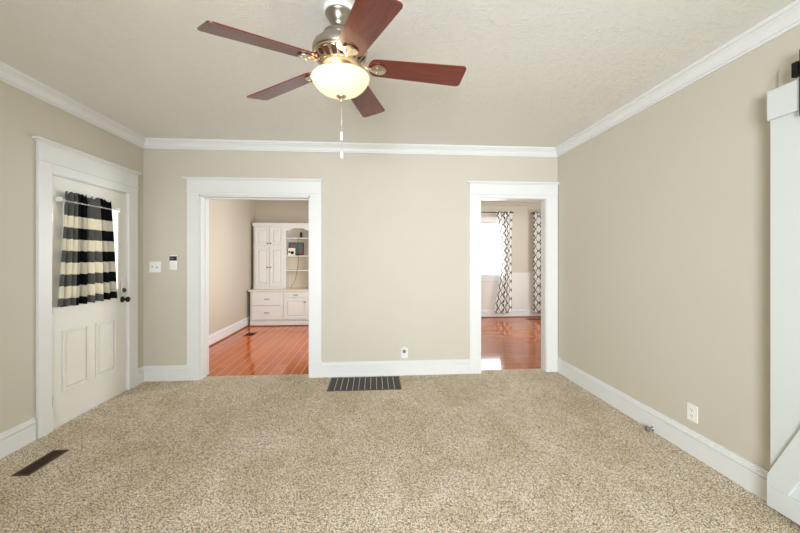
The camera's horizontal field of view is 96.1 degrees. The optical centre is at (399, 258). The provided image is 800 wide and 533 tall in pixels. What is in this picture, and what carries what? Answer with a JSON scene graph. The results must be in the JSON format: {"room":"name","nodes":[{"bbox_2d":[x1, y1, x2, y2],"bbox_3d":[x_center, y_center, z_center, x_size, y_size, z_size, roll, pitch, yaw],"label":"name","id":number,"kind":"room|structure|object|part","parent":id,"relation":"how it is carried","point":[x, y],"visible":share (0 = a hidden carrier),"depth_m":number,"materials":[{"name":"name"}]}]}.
{"room":"empty living room","nodes":[
{"label":"empty living room","id":0,"kind":"room"},
{"bbox_2d":[0,81,254,432],"bbox_3d":[-2.915,0.050,2.919,0.180,2.790,10.250,0,0,-4],"label":"wall","id":1,"kind":"structure","parent":0,"point":[23,116],"depth_m":2.75,"materials":[{"name":"beige paint"}]},
{"bbox_2d":[0,366,143,458],"bbox_3d":[-2.667,1.309,0.948,0.026,0.172,6.282,0,0,-4],"label":"baseboard","id":2,"kind":"structure","parent":1,"relation":"attached to","point":[20,435],"depth_m":2.63,"materials":[{"name":"white paint"}]},
{"bbox_2d":[0,61,145,147],"bbox_3d":[-2.648,-1.292,0.949,0.064,0.105,6.282,0,0,-4],"label":"trim","id":3,"kind":"structure","parent":1,"relation":"attached to","point":[9,75],"depth_m":2.99,"materials":[{"name":"white paint"}]},
{"bbox_2d":[31,136,141,438],"bbox_3d":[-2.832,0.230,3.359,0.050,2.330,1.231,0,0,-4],"label":"trim","id":4,"kind":"structure","parent":1,"relation":"attached to","point":[52,157],"depth_m":2.89,"materials":[{"name":"white paint"}]},
{"bbox_2d":[52,175,129,426],"bbox_3d":[-2.847,0.353,3.348,0.115,2.056,0.911,0,0,-4],"label":"door","id":5,"kind":"structure","parent":1,"relation":"in","point":[89,339],"depth_m":3.27,"materials":[{"name":"white paint"}]},
{"bbox_3d":[-2.839,0.868,3.155,0.015,0.515,0.265,0,0,-4],"label":"raised panel","id":6,"kind":"part","parent":5,"relation":"part of","materials":[{"name":"white paint"}]},
{"bbox_2d":[56,197,120,211],"bbox_3d":[-2.837,-0.486,3.311,0.042,0.038,0.710,0,0,-4],"label":"curtain rod","id":7,"kind":"object","parent":5,"relation":"attached to","point":[58,199],"visible":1,"depth_m":2.99,"materials":[{"name":"white plastic"}]},
{"bbox_2d":[57,191,116,306],"bbox_3d":[-2.820,-0.078,3.265,0.048,0.974,0.662,0,0,-4],"label":"door curtain","id":8,"kind":"object","parent":7,"relation":"hanging from","point":[88,265],"visible":1,"depth_m":3.26,"materials":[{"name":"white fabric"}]},
{"bbox_3d":[-2.865,0.868,3.511,0.015,0.515,0.253,0,0,-4],"label":"raised panel","id":9,"kind":"part","parent":5,"relation":"part of","materials":[{"name":"white paint"}]},
{"bbox_3d":[-2.883,0.292,3.743,0.014,0.165,0.054,0,0,-4],"label":"lock plate","id":10,"kind":"part","parent":5,"relation":"part of","materials":[{"name":"white paint"}]},
{"bbox_3d":[-2.854,0.430,3.745,0.071,0.064,0.064,0,0,-4],"label":"knob","id":11,"kind":"part","parent":5,"relation":"part of","materials":[{"name":"black metal"}]},
{"bbox_2d":[209,316,249,346],"bbox_3d":[-3.047,1.309,6.109,0.026,0.172,3.668,0,0,-4],"label":"baseboard","id":12,"kind":"structure","parent":1,"relation":"attached to","point":[228,330],"depth_m":6.42,"materials":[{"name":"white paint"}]},
{"bbox_2d":[255,200,308,222],"bbox_3d":[-1.800,0.050,8.090,2.803,2.790,0.100,0,0,-4],"label":"wall","id":13,"kind":"structure","parent":0,"point":[266,211],"depth_m":7.98,"materials":[{"name":"beige paint"}]},
{"bbox_2d":[143,149,557,365],"bbox_3d":[-0.491,0.050,4.358,4.867,2.790,0.200,0,0,-4],"label":"wall","id":14,"kind":"structure","parent":0,"point":[395,227],"depth_m":4.26,"materials":[{"name":"beige paint"}]},
{"bbox_2d":[149,262,160,271],"bbox_3d":[-2.781,0.102,4.081,0.122,0.123,0.016,0,0,-4],"label":"light switch","id":15,"kind":"object","parent":14,"relation":"attached to","point":[153,266],"visible":1,"depth_m":4.08,"materials":[{"name":"white plastic"}]},
{"bbox_2d":[169,255,177,269],"bbox_3d":[-2.575,0.050,4.093,0.084,0.174,0.023,0,0,-4],"label":"keypad","id":16,"kind":"object","parent":14,"relation":"attached to","point":[173,259],"visible":1,"depth_m":4.08,"materials":[{"name":"white plastic"}]},
{"bbox_2d":[182,177,322,380],"bbox_3d":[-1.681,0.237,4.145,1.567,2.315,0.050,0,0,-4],"label":"trim","id":17,"kind":"structure","parent":14,"relation":"attached to","point":[196,186],"depth_m":4.14,"materials":[{"name":"white paint"}]},
{"bbox_2d":[144,359,469,381],"bbox_3d":[-1.025,1.309,4.205,3.779,0.172,0.026,0,0,-4],"label":"baseboard","id":18,"kind":"structure","parent":14,"relation":"attached to","point":[451,366],"depth_m":4.25,"materials":[{"name":"white paint"}]},
{"bbox_2d":[143,138,557,157],"bbox_3d":[-0.481,-1.292,4.226,4.867,0.105,0.064,0,0,-4],"label":"trim","id":19,"kind":"structure","parent":14,"relation":"attached to","point":[150,143],"depth_m":4.21,"materials":[{"name":"white paint"}]},
{"bbox_2d":[401,348,407,357],"bbox_3d":[0.054,1.133,4.293,0.078,0.122,0.010,0,0,-4],"label":"wall outlet","id":20,"kind":"object","parent":14,"relation":"attached to","point":[403,355],"visible":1,"depth_m":4.29,"materials":[{"name":"white plastic"}]},
{"bbox_2d":[466,181,559,373],"bbox_3d":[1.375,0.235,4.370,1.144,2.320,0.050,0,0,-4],"label":"trim","id":21,"kind":"structure","parent":14,"relation":"attached to","point":[478,190],"depth_m":4.37,"materials":[{"name":"white paint"}]},
{"bbox_2d":[0,0,795,146],"bbox_3d":[-0.253,-1.395,1.125,5.267,0.100,6.682,0,0,-4],"label":"ceiling","id":22,"kind":"structure","parent":0,"point":[539,73],"depth_m":2.45,"materials":[{"name":"paint"}]},
{"bbox_2d":[197,0,465,157],"bbox_3d":[-0.284,-0.947,1.970,1.293,0.796,1.346,0,0,-4],"label":"ceiling fan","id":23,"kind":"object","parent":22,"relation":"hanging from","point":[340,51],"visible":1,"depth_m":1.87,"materials":[{"name":"brown wood"}]},
{"bbox_3d":[-0.638,-1.002,1.687,0.531,0.098,0.167,0,0,-44],"label":"blade","id":24,"kind":"part","parent":23,"relation":"part of","materials":[{"name":"brown wood"}]},
{"bbox_3d":[-0.686,-1.030,2.173,0.534,0.070,0.166,0,0,29],"label":"blade","id":25,"kind":"part","parent":23,"relation":"part of","materials":[{"name":"brown wood"}]},
{"bbox_2d":[313,40,366,66],"bbox_3d":[-0.326,-1.078,1.958,0.292,0.084,0.292,0,0,-4],"label":"motor housing","id":26,"kind":"object","parent":23,"relation":"attached to","point":[327,51],"depth_m":1.87,"materials":[{"name":"silver metal"}]},
{"bbox_3d":[-0.324,-0.949,1.966,0.314,0.127,0.314,0,0,-4],"label":"lamp shade","id":27,"kind":"part","parent":23,"relation":"part of","materials":[{"name":"white glass"}]},
{"bbox_3d":[-0.321,-0.775,1.974,0.002,0.172,0.003,0,0,-4],"label":"pull chain","id":28,"kind":"part","parent":23,"relation":"part of","materials":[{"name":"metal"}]},
{"bbox_3d":[-0.240,-1.053,2.372,0.167,0.042,0.534,0,0,12],"label":"blade","id":29,"kind":"part","parent":23,"relation":"part of","materials":[{"name":"brown wood"}]},
{"bbox_3d":[-0.167,-1.005,1.577,0.169,0.086,0.531,0,0,-24],"label":"blade","id":30,"kind":"part","parent":23,"relation":"part of","materials":[{"name":"brown wood"}]},
{"bbox_3d":[0.092,-1.036,2.018,0.536,0.048,0.171,0,0,-4],"label":"blade","id":31,"kind":"part","parent":23,"relation":"part of","materials":[{"name":"brown wood"}]},
{"bbox_2d":[0,317,799,532],"bbox_3d":[1.008,1.420,3.308,7.903,0.050,10.450,0,0,-4],"label":"floor","id":32,"kind":"structure","parent":0,"point":[504,450],"depth_m":2.47,"materials":[{"name":"beige carpet"}]},
{"bbox_2d":[11,450,68,475],"bbox_3d":[-2.444,1.393,2.455,0.110,0.006,0.308,0,0,-4],"label":"floor vent","id":33,"kind":"object","parent":32,"relation":"in","point":[41,462],"visible":1,"depth_m":2.44,"materials":[{"name":"brown metal"}]},
{"bbox_2d":[248,223,308,326],"bbox_3d":[-1.803,0.329,7.736,2.660,2.148,0.606,0,0,-4],"label":"hutch","id":34,"kind":"object","parent":32,"relation":"on","point":[273,302],"visible":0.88,"depth_m":7.61,"materials":[{"name":"beige paint"}]},
{"bbox_3d":[-2.917,0.181,7.614,0.288,0.828,0.024,0,0,-4],"label":"door","id":35,"kind":"part","parent":34,"relation":"part of","materials":[{"name":"beige paint"}]},
{"bbox_3d":[-2.917,-0.469,7.614,0.288,0.392,0.024,0,0,-4],"label":"door","id":36,"kind":"part","parent":34,"relation":"part of","materials":[{"name":"beige paint"}]},
{"bbox_3d":[-2.741,1.124,7.407,0.600,0.282,0.024,0,0,-4],"label":"drawer","id":37,"kind":"part","parent":34,"relation":"part of","materials":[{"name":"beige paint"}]},
{"bbox_3d":[-2.741,0.842,7.407,0.600,0.257,0.024,0,0,-4],"label":"drawer","id":38,"kind":"part","parent":34,"relation":"part of","materials":[{"name":"beige paint"}]},
{"bbox_3d":[-2.621,0.181,7.636,0.282,0.828,0.024,0,0,-4],"label":"door","id":39,"kind":"part","parent":34,"relation":"part of","materials":[{"name":"beige paint"}]},
{"bbox_3d":[-2.621,-0.469,7.636,0.282,0.392,0.024,0,0,-4],"label":"door","id":40,"kind":"part","parent":34,"relation":"part of","materials":[{"name":"beige paint"}]},
{"bbox_2d":[248,287,308,291],"bbox_3d":[-1.804,0.671,7.750,2.660,0.037,0.578,0,0,-4],"label":"countertop","id":41,"kind":"structure","parent":34,"relation":"on","point":[293,288],"depth_m":7.45,"materials":[{"name":"laminate"}]},
{"bbox_3d":[-2.491,-0.710,7.806,1.273,0.070,0.364,0,0,-4],"label":"cornice","id":42,"kind":"part","parent":34,"relation":"part of","materials":[{"name":"beige paint"}]},
{"bbox_2d":[288,248,294,254],"bbox_3d":[-2.344,-0.136,7.780,0.152,0.162,0.017,0,0,-4],"label":"picture card","id":43,"kind":"object","parent":34,"relation":"on","point":[291,251],"visible":0.84,"depth_m":7.77,"materials":[{"name":"white paper"}]},
{"bbox_3d":[-2.161,0.764,7.449,0.473,0.102,0.024,0,0,-4],"label":"drawer","id":44,"kind":"part","parent":34,"relation":"part of","materials":[{"name":"beige paint"}]},
{"bbox_3d":[-2.161,1.052,7.449,0.473,0.426,0.024,0,0,-4],"label":"door","id":45,"kind":"part","parent":34,"relation":"part of","materials":[{"name":"beige paint"}]},
{"bbox_2d":[289,243,303,255],"bbox_3d":[-2.277,-0.198,7.904,0.310,0.285,0.100,0,0,-4],"label":"monitor","id":46,"kind":"object","parent":34,"relation":"on","point":[299,247],"visible":0.66,"depth_m":7.89,"materials":[{"name":"black plastic"}]},
{"bbox_2d":[286,269,308,270],"bbox_3d":[-2.189,0.265,7.844,0.510,0.022,0.303,0,0,-4],"label":"shelf","id":47,"kind":"object","parent":34,"relation":"attached to","point":[286,269],"depth_m":7.71,"materials":[{"name":"beige paint"}]},
{"bbox_2d":[286,255,308,256],"bbox_3d":[-2.189,-0.044,7.844,0.510,0.022,0.303,0,0,-4],"label":"shelf","id":48,"kind":"object","parent":34,"relation":"attached to","point":[286,255],"depth_m":7.69,"materials":[{"name":"beige paint"}]},
{"bbox_2d":[327,376,401,390],"bbox_3d":[-0.389,1.392,3.998,0.788,0.007,0.420,0,0,-4],"label":"floor vent","id":49,"kind":"object","parent":32,"relation":"in","point":[385,382],"visible":1,"depth_m":3.99,"materials":[{"name":"grey metal"}]},
{"bbox_2d":[645,426,653,431],"bbox_3d":[2.007,1.373,2.897,0.060,0.044,0.044,0,0,-4],"label":"door stop","id":50,"kind":"object","parent":32,"relation":"on","point":[647,428],"visible":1,"depth_m":2.89,"materials":[{"name":"silver metal"}]},
{"bbox_2d":[481,206,540,281],"bbox_3d":[2.125,0.050,8.589,4.900,2.790,0.120,0,0,-4],"label":"wall","id":51,"kind":"structure","parent":0,"point":[522,218],"depth_m":8.59,"materials":[{"name":"beige paint"}]},
{"bbox_2d":[481,217,499,280],"bbox_3d":[1.799,-0.217,8.520,1.560,1.515,0.130,0,0,-4],"label":"window","id":52,"kind":"structure","parent":51,"relation":"in","point":[484,220],"depth_m":8.51,"materials":[{"name":"white paint"}]},
{"bbox_3d":[1.802,-0.265,8.488,1.560,1.420,0.034,0,0,-4],"label":"casing","id":53,"kind":"part","parent":52,"relation":"part of","materials":[{"name":"white paint"}]},
{"bbox_2d":[481,212,513,212],"bbox_3d":[1.825,-1.067,8.439,1.680,0.025,0.136,0,0,-4],"label":"curtain rod","id":54,"kind":"object","parent":51,"relation":"attached to","point":[481,212],"visible":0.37,"depth_m":8.40,"materials":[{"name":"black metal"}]},
{"bbox_2d":[495,211,512,313],"bbox_3d":[2.436,0.100,8.425,0.413,2.390,0.050,0,0,-4],"label":"patterned curtain","id":55,"kind":"object","parent":54,"relation":"hanging from","point":[503,304],"visible":1,"depth_m":8.43,"materials":[{"name":"white fabric"}]},
{"bbox_2d":[481,272,533,309],"bbox_3d":[2.030,0.870,8.512,4.700,1.050,0.020,0,0,-4],"label":"wainscoting","id":56,"kind":"structure","parent":51,"relation":"attached to","point":[522,283],"depth_m":8.56,"materials":[{"name":"paint"}]},
{"bbox_2d":[481,309,540,316],"bbox_3d":[2.131,1.309,8.505,4.900,0.172,0.026,0,0,-4],"label":"baseboard","id":57,"kind":"structure","parent":51,"relation":"attached to","point":[515,312],"depth_m":8.54,"materials":[{"name":"white paint"}]},
{"bbox_2d":[481,201,540,205],"bbox_3d":[2.132,-1.292,8.498,4.900,0.105,0.064,0,0,-4],"label":"trim","id":58,"kind":"structure","parent":51,"relation":"attached to","point":[483,203],"depth_m":8.53,"materials":[{"name":"beige paint"}]},
{"bbox_2d":[481,316,540,317],"bbox_3d":[2.132,1.392,8.489,4.900,0.022,0.016,0,0,-4],"label":"trim","id":59,"kind":"structure","parent":51,"relation":"attached to","point":[493,316],"depth_m":8.52,"materials":[{"name":"brown wood"}]},
{"bbox_3d":[3.777,-1.068,8.583,1.305,0.025,0.136,0,0,-4],"label":"curtain rod","id":60,"kind":"object","parent":51,"relation":"attached to","visible":0},
{"bbox_2d":[534,212,540,312],"bbox_3d":[3.353,0.100,8.492,0.395,2.390,0.050,0,0,-4],"label":"patterned curtain","id":61,"kind":"object","parent":60,"relation":"hanging from","point":[537,216],"visible":0.4,"depth_m":8.49,"materials":[{"name":"white fabric"}]},
{"bbox_2d":[558,25,799,470],"bbox_3d":[2.234,0.050,1.309,0.120,2.790,6.282,0,0,-4],"label":"wall","id":62,"kind":"structure","parent":0,"point":[664,213],"depth_m":2.63,"materials":[{"name":"beige paint"}]},
{"bbox_2d":[557,358,768,501],"bbox_3d":[2.161,1.309,1.303,0.026,0.172,6.282,0,0,-4],"label":"baseboard","id":63,"kind":"structure","parent":62,"relation":"attached to","point":[749,475],"depth_m":2.63,"materials":[{"name":"white paint"}]},
{"bbox_2d":[555,0,799,156],"bbox_3d":[2.142,-1.292,1.302,0.064,0.105,6.282,0,0,-4],"label":"trim","id":64,"kind":"structure","parent":62,"relation":"attached to","point":[787,18],"depth_m":2.45,"materials":[{"name":"white paint"}]},
{"bbox_2d":[687,402,697,423],"bbox_3d":[2.077,1.100,2.556,0.010,0.122,0.085,0,0,-4],"label":"wall outlet","id":65,"kind":"object","parent":62,"relation":"attached to","point":[692,410],"visible":1,"depth_m":2.55,"materials":[{"name":"white plastic"}]},
{"bbox_2d":[779,64,798,86],"bbox_3d":[2.200,-0.975,0.808,0.022,0.140,2.388,0,0,-4],"label":"trim","id":66,"kind":"structure","parent":62,"relation":"attached to","point":[784,73],"depth_m":1.96,"materials":[{"name":"beige paint"}]},
{"bbox_2d":[791,61,798,77],"bbox_3d":[2.144,-0.965,0.762,0.096,0.076,2.205,0,0,-4],"label":"barn door track","id":67,"kind":"object","parent":62,"relation":"attached to","point":[794,66],"visible":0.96,"depth_m":1.84,"materials":[{"name":"black metal"}]},
{"bbox_2d":[767,49,799,524],"bbox_3d":[2.074,0.144,1.469,0.075,2.426,1.026,0,0,-4],"label":"door","id":68,"kind":"structure","parent":67,"relation":"hanging from","point":[783,102],"depth_m":1.91,"materials":[{"name":"white paint"}]},
{"bbox_3d":[2.066,-0.834,1.469,0.020,0.158,1.026,0,0,-4],"label":"rail","id":69,"kind":"part","parent":68,"relation":"part of","materials":[{"name":"white paint"}]},
{"bbox_3d":[2.066,1.301,1.469,0.020,0.112,1.026,0,0,-4],"label":"rail","id":70,"kind":"part","parent":68,"relation":"part of","materials":[{"name":"white paint"}]}
]}

